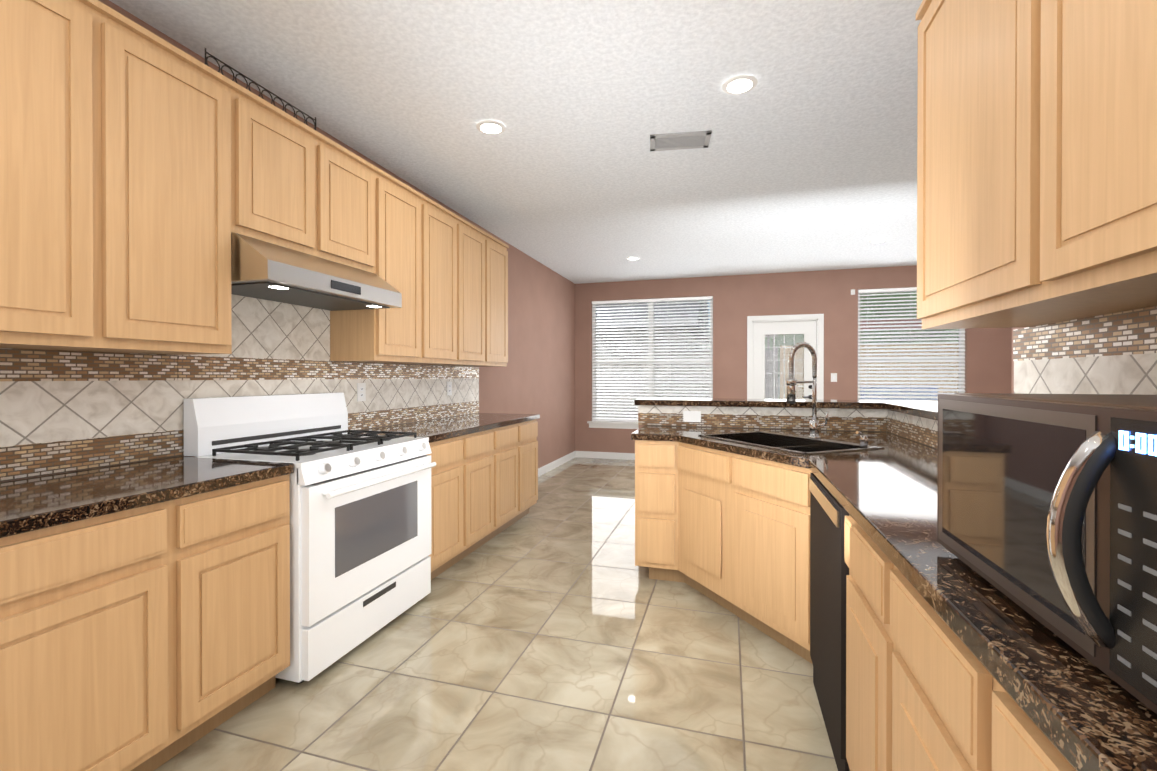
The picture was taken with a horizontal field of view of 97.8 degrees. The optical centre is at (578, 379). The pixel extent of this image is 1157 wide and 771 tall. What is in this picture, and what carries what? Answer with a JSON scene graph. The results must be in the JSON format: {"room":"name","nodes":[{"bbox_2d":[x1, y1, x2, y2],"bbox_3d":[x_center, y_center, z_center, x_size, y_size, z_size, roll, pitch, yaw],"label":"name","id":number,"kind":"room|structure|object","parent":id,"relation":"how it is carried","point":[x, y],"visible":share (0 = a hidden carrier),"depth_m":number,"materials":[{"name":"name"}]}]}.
{"room":"kitchen","nodes":[
{"label":"kitchen","id":0,"kind":"room"},
{"bbox_2d":[3,0,574,481],"bbox_3d":[-1.620,-0.112,3.004,0.220,2.715,10.300,0,0,16],"label":"wall","id":1,"kind":"structure","parent":0,"point":[535,374],"depth_m":6.25,"materials":[{"name":"paint"}]},
{"bbox_2d":[0,0,131,351],"bbox_3d":[-1.781,-0.663,1.459,0.335,1.122,0.616,0,0,16],"label":"upper cabinet","id":2,"kind":"object","parent":1,"relation":"attached to","point":[66,65],"depth_m":1.56,"materials":[{"name":"brown wood"}]},
{"bbox_2d":[117,21,239,354],"bbox_3d":[-1.658,-0.665,1.875,0.335,1.122,0.543,0,0,16],"label":"upper cabinet","id":3,"kind":"object","parent":1,"relation":"attached to","point":[145,173],"depth_m":1.89,"materials":[{"name":"brown wood"}]},
{"bbox_2d":[205,48,315,129],"bbox_3d":[-1.461,-1.274,2.295,0.123,0.090,0.566,0,0,16],"label":"rail","id":4,"kind":"object","parent":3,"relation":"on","point":[245,77],"visible":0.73,"depth_m":2.23,"materials":[{"name":"black metal"}]},
{"bbox_2d":[0,294,478,481],"bbox_3d":[-1.552,-0.141,2.822,0.012,0.943,4.190,0,0,16],"label":"backsplash","id":5,"kind":"structure","parent":1,"relation":"attached to","point":[61,411],"depth_m":2.16,"materials":[{"name":"tile"}]},
{"bbox_2d":[357,383,365,401],"bbox_3d":[-1.408,0.085,3.276,0.008,0.118,0.075,0,0,16],"label":"electrical outlet","id":6,"kind":"object","parent":5,"relation":"attached to","point":[361,391],"visible":1,"depth_m":3.27,"materials":[{"name":"white paint"}]},
{"bbox_2d":[447,382,451,395],"bbox_3d":[-1.102,0.080,4.312,0.008,0.118,0.075,0,0,16],"label":"electrical outlet","id":7,"kind":"object","parent":5,"relation":"attached to","point":[449,388],"visible":1,"depth_m":4.31,"materials":[{"name":"white paint"}]},
{"bbox_2d":[240,85,331,260],"bbox_3d":[-1.508,-0.920,2.380,0.335,0.617,0.513,0,0,16],"label":"upper cabinet","id":8,"kind":"object","parent":1,"relation":"attached to","point":[286,164],"depth_m":2.32,"materials":[{"name":"brown wood"}]},
{"bbox_2d":[231,233,401,310],"bbox_3d":[-1.369,-0.503,2.532,0.499,0.213,0.876,0,0,16],"label":"range hood","id":9,"kind":"object","parent":1,"relation":"attached to","point":[263,270],"visible":0.77,"depth_m":2.32,"materials":[{"name":"silver metal"}]},
{"bbox_2d":[332,140,379,275],"bbox_3d":[-1.404,-0.921,2.732,0.335,0.617,0.513,0,0,16],"label":"upper cabinet","id":10,"kind":"object","parent":1,"relation":"attached to","point":[355,181],"depth_m":2.77,"materials":[{"name":"brown wood"}]},
{"bbox_2d":[330,169,431,363],"bbox_3d":[-1.256,-0.671,3.234,0.335,1.122,0.533,0,0,16],"label":"upper cabinet","id":11,"kind":"object","parent":1,"relation":"attached to","point":[403,335],"depth_m":3.14,"materials":[{"name":"brown wood"}]},
{"bbox_2d":[419,200,463,365],"bbox_3d":[-1.136,-0.673,3.641,0.335,1.122,0.606,0,0,16],"label":"upper cabinet","id":12,"kind":"object","parent":1,"relation":"attached to","point":[447,227],"depth_m":3.68,"materials":[{"name":"brown wood"}]},
{"bbox_2d":[464,219,491,366],"bbox_3d":[-1.006,-0.675,4.082,0.335,1.122,0.606,0,0,16],"label":"upper cabinet","id":13,"kind":"object","parent":1,"relation":"attached to","point":[477,243],"depth_m":4.12,"materials":[{"name":"brown wood"}]},
{"bbox_2d":[492,236,508,366],"bbox_3d":[-0.886,-0.677,4.488,0.335,1.122,0.533,0,0,16],"label":"upper cabinet","id":14,"kind":"object","parent":1,"relation":"attached to","point":[499,249],"depth_m":4.52,"materials":[{"name":"brown wood"}]},
{"bbox_2d":[538,451,575,476],"bbox_3d":[-0.504,1.180,6.372,0.014,0.100,3.220,0,0,16],"label":"baseboard","id":15,"kind":"structure","parent":1,"relation":"attached to","point":[542,470],"depth_m":7.01,"materials":[{"name":"white paint"}]},
{"bbox_2d":[154,457,849,770],"bbox_3d":[1.248,1.290,2.163,6.300,0.080,10.700,0,0,16],"label":"floor","id":16,"kind":"structure","parent":0,"point":[555,628],"depth_m":2.09,"materials":[{"name":"tile"}]},
{"bbox_2d":[0,493,183,770],"bbox_3d":[-1.651,0.817,1.393,0.626,0.874,0.585,0,0,16],"label":"base cabinet","id":17,"kind":"object","parent":16,"relation":"on","point":[145,616],"depth_m":1.39,"materials":[{"name":"brown wood"}]},
{"bbox_2d":[0,457,293,532],"bbox_3d":[-1.637,0.358,1.416,0.621,0.040,1.440,0,0,16],"label":"countertop","id":18,"kind":"structure","parent":17,"relation":"on","point":[57,497],"depth_m":1.62,"materials":[{"name":"brown stone"}]},
{"bbox_2d":[184,469,293,748],"bbox_3d":[-1.503,0.815,1.892,0.626,0.874,0.455,0,0,16],"label":"base cabinet","id":19,"kind":"object","parent":16,"relation":"on","point":[237,535],"depth_m":1.78,"materials":[{"name":"brown wood"}]},
{"bbox_2d":[183,392,435,683],"bbox_3d":[-1.246,0.666,2.530,0.728,1.165,0.901,0,0,16],"label":"stove","id":20,"kind":"object","parent":16,"relation":"on","point":[360,537],"visible":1,"depth_m":2.32,"materials":[{"name":"white metal"}]},
{"bbox_2d":[426,433,467,579],"bbox_3d":[-1.115,0.809,3.205,0.626,0.874,0.454,0,0,16],"label":"base cabinet","id":21,"kind":"object","parent":16,"relation":"on","point":[449,477],"depth_m":3.16,"materials":[{"name":"brown wood"}]},
{"bbox_2d":[350,413,539,440],"bbox_3d":[-0.913,0.346,3.864,0.621,0.040,1.835,0,0,16],"label":"countertop","id":22,"kind":"structure","parent":21,"relation":"on","point":[434,429],"depth_m":3.65,"materials":[{"name":"brown stone"}]},
{"bbox_2d":[468,429,495,554],"bbox_3d":[-0.987,0.807,3.641,0.626,0.874,0.454,0,0,16],"label":"base cabinet","id":23,"kind":"object","parent":16,"relation":"on","point":[482,443],"depth_m":3.58,"materials":[{"name":"brown wood"}]},
{"bbox_2d":[496,421,519,534],"bbox_3d":[-0.858,0.804,4.076,0.626,0.874,0.453,0,0,16],"label":"base cabinet","id":24,"kind":"object","parent":16,"relation":"on","point":[507,436],"depth_m":4.01,"materials":[{"name":"brown wood"}]},
{"bbox_2d":[520,417,539,518],"bbox_3d":[-0.730,0.802,4.511,0.626,0.874,0.454,0,0,16],"label":"base cabinet","id":25,"kind":"object","parent":16,"relation":"on","point":[528,429],"depth_m":4.43,"materials":[{"name":"brown wood"}]},
{"bbox_2d":[631,426,1102,770],"bbox_3d":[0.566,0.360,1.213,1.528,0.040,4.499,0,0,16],"label":"base cabinet","id":26,"kind":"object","parent":16,"relation":"on","point":[740,516],"depth_m":1.69,"materials":[{"name":"beige wood"}]},
{"bbox_2d":[635,422,682,433],"bbox_3d":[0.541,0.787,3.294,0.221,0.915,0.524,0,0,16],"label":"countertop","id":27,"kind":"structure","parent":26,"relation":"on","point":[652,427],"depth_m":3.30,"materials":[{"name":"brown stone"}]},
{"bbox_2d":[683,411,700,421],"bbox_3d":[0.783,0.259,3.481,0.118,0.075,0.006,0,0,16],"label":"outlet","id":28,"kind":"object","parent":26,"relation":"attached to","point":[691,416],"visible":1,"depth_m":3.48,"materials":[{"name":"white paint"}]},
{"bbox_2d":[634,398,937,429],"bbox_3d":[1.175,0.167,2.821,1.915,0.040,1.710,0,0,16],"label":"tile backsplash","id":29,"kind":"structure","parent":26,"relation":"on","point":[814,413],"depth_m":3.29,"materials":[{"name":"tile"}]},
{"bbox_2d":[786,342,867,445],"bbox_3d":[1.290,0.062,2.659,0.366,0.528,0.301,0,0,16],"label":"faucet","id":30,"kind":"object","parent":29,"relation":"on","point":[814,437],"depth_m":2.72,"materials":[{"name":"silver metal"}]},
{"bbox_2d":[698,431,884,454],"bbox_3d":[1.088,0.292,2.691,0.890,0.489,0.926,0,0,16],"label":"sink","id":31,"kind":"object","parent":26,"relation":"in","point":[709,442],"depth_m":2.72,"materials":[{"name":"black metal"}]},
{"bbox_2d":[807,458,937,489],"bbox_3d":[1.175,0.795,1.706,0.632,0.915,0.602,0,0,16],"label":"countertop","id":32,"kind":"structure","parent":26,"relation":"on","point":[873,473],"depth_m":1.82,"materials":[{"name":"brown stone"}]},
{"bbox_2d":[835,486,936,529],"bbox_3d":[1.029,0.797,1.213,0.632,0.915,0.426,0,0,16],"label":"countertop","id":33,"kind":"structure","parent":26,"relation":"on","point":[901,509],"depth_m":1.34,"materials":[{"name":"brown stone"}]},
{"bbox_2d":[875,526,1043,625],"bbox_3d":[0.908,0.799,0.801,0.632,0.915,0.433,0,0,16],"label":"countertop","id":34,"kind":"structure","parent":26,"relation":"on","point":[960,588],"depth_m":0.86,"materials":[{"name":"brown stone"}]},
{"bbox_2d":[937,393,1156,713],"bbox_3d":[0.816,0.185,0.669,0.485,0.312,0.600,0,0,16],"label":"microwave","id":35,"kind":"object","parent":26,"relation":"on","point":[1047,510],"visible":1,"depth_m":0.60,"materials":[{"name":"black metal"}]},
{"bbox_2d":[963,614,1156,770],"bbox_3d":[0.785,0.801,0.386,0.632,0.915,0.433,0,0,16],"label":"countertop","id":36,"kind":"structure","parent":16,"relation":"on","point":[1119,731],"depth_m":0.55,"materials":[{"name":"brown stone"}]},
{"bbox_2d":[109,0,922,283],"bbox_3d":[1.248,-1.515,2.150,6.300,0.100,10.700,0,0,16],"label":"ceiling","id":37,"kind":"structure","parent":0,"point":[806,160],"depth_m":2.77,"materials":[{"name":"white paint"}]},
{"bbox_2d":[476,120,504,134],"bbox_3d":[-0.510,-1.462,2.941,0.170,0.006,0.170,0,0,16],"label":"recessed light","id":38,"kind":"object","parent":37,"relation":"in","point":[490,127],"visible":1,"depth_m":2.93,"materials":[{"name":"white paint"}]},
{"bbox_2d":[626,257,639,259],"bbox_3d":[0.669,-1.477,6.190,0.170,0.006,0.170,0,0,16],"label":"recessed light","id":39,"kind":"object","parent":37,"relation":"in","point":[632,258],"visible":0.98,"depth_m":6.17,"materials":[{"name":"white paint"}]},
{"bbox_2d":[650,130,711,150],"bbox_3d":[0.623,-1.463,3.107,0.360,0.012,0.200,0,0,8],"label":"ceiling vent","id":40,"kind":"object","parent":37,"relation":"in","point":[678,141],"visible":1,"depth_m":3.09,"materials":[{"name":"grey metal"}]},
{"bbox_2d":[722,75,757,94],"bbox_3d":[0.802,-1.460,2.511,0.170,0.006,0.170,0,0,16],"label":"recessed light","id":41,"kind":"object","parent":37,"relation":"in","point":[739,84],"visible":1,"depth_m":2.50,"materials":[{"name":"white paint"}]},
{"bbox_2d":[575,265,1011,452],"bbox_3d":[2.800,-0.131,7.146,6.050,2.715,0.150,0,0,16],"label":"wall","id":42,"kind":"structure","parent":0,"point":[738,300],"depth_m":7.11,"materials":[{"name":"paint"}]},
{"bbox_2d":[576,451,634,459],"bbox_3d":[1.185,1.175,7.544,2.530,0.100,0.014,0,0,16],"label":"baseboard","id":43,"kind":"structure","parent":42,"relation":"attached to","point":[582,454],"depth_m":7.76,"materials":[{"name":"white paint"}]},
{"bbox_2d":[587,296,712,428],"bbox_3d":[1.084,-0.228,7.619,1.930,1.965,0.175,0,0,16],"label":"window","id":44,"kind":"structure","parent":42,"relation":"in","point":[614,424],"depth_m":7.66,"materials":[{"name":"white paint"}]},
{"bbox_2d":[592,296,711,421],"bbox_3d":[1.082,-0.278,7.612,1.810,1.855,0.056,0,0,16],"label":"window blinds","id":45,"kind":"object","parent":44,"relation":"attached to","point":[704,298],"visible":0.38,"depth_m":7.62,"materials":[{"name":"white plastic"}]},
{"bbox_2d":[747,314,823,399],"bbox_3d":[2.892,0.167,7.105,0.990,2.120,0.179,0,0,16],"label":"door","id":46,"kind":"structure","parent":42,"relation":"attached to","point":[810,327],"depth_m":7.08,"materials":[{"name":"white paint"}]},
{"bbox_2d":[831,373,836,381],"bbox_3d":[3.473,-0.022,6.865,0.075,0.118,0.009,0,0,16],"label":"light switch","id":47,"kind":"object","parent":42,"relation":"attached to","point":[833,377],"visible":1,"depth_m":6.86,"materials":[{"name":"white paint"}]},
{"bbox_2d":[858,291,964,399],"bbox_3d":[4.364,-0.224,6.650,1.350,1.965,0.175,0,0,16],"label":"window","id":48,"kind":"structure","parent":42,"relation":"in","point":[910,349],"depth_m":6.71,"materials":[{"name":"white paint"}]},
{"bbox_2d":[858,287,965,401],"bbox_3d":[4.362,-0.274,6.642,1.230,1.855,0.056,0,0,16],"label":"window blinds","id":49,"kind":"object","parent":48,"relation":"attached to","point":[867,326],"visible":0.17,"depth_m":6.66,"materials":[{"name":"white plastic"}]},
{"bbox_2d":[1011,327,1025,393],"bbox_3d":[0.901,-0.095,-0.567,0.120,2.715,4.880,0,0,16],"label":"wall","id":50,"kind":"structure","parent":0,"point":[1012,377],"depth_m":1.78,"materials":[{"name":"paint"}]},
{"bbox_2d":[916,0,1140,329],"bbox_3d":[1.226,-0.722,1.340,0.331,1.102,0.793,0,0,16],"label":"upper cabinet","id":51,"kind":"object","parent":50,"relation":"attached to","point":[960,86],"depth_m":1.43,"materials":[{"name":"brown wood"}]},
{"bbox_2d":[1004,0,1156,311],"bbox_3d":[1.032,-0.719,0.685,0.331,1.102,0.866,0,0,16],"label":"upper cabinet","id":52,"kind":"object","parent":50,"relation":"attached to","point":[1036,162],"depth_m":0.96,"materials":[{"name":"brown wood"}]},
{"bbox_2d":[1013,306,1156,394],"bbox_3d":[1.087,0.089,0.297,0.012,0.508,3.040,0,0,16],"label":"backsplash","id":53,"kind":"structure","parent":50,"relation":"attached to","point":[1113,353],"depth_m":1.38,"materials":[{"name":"tile"}]},
{"label":"outside","id":54,"kind":"structure","parent":0,"visible":0},
{"bbox_3d":[7.028,1.334,21.545,30.000,0.250,29.850,0,0,16],"label":"ground","id":55,"kind":"structure","parent":54,"visible":0},
{"bbox_2d":[596,300,709,350],"bbox_3d":[-1.168,-1.351,18.235,11.150,5.150,8.920,0,0,16],"label":"house","id":56,"kind":"structure","parent":55,"relation":"on","point":[654,323],"depth_m":13.33,"materials":[{"name":"grey"}]},
{"bbox_2d":[596,319,958,417],"bbox_3d":[3.639,0.128,10.075,26.000,2.270,2.240,0,0,16],"label":"fence","id":57,"kind":"object","parent":55,"relation":"on","point":[769,378],"depth_m":10.42,"materials":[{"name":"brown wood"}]},
{"bbox_2d":[765,292,958,376],"bbox_3d":[7.699,-1.073,12.385,8.077,4.650,2.358,0,0,4],"label":"trees","id":58,"kind":"object","parent":55,"relation":"on","point":[781,341],"depth_m":11.57,"materials":[{"name":"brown plant"}]}
]}

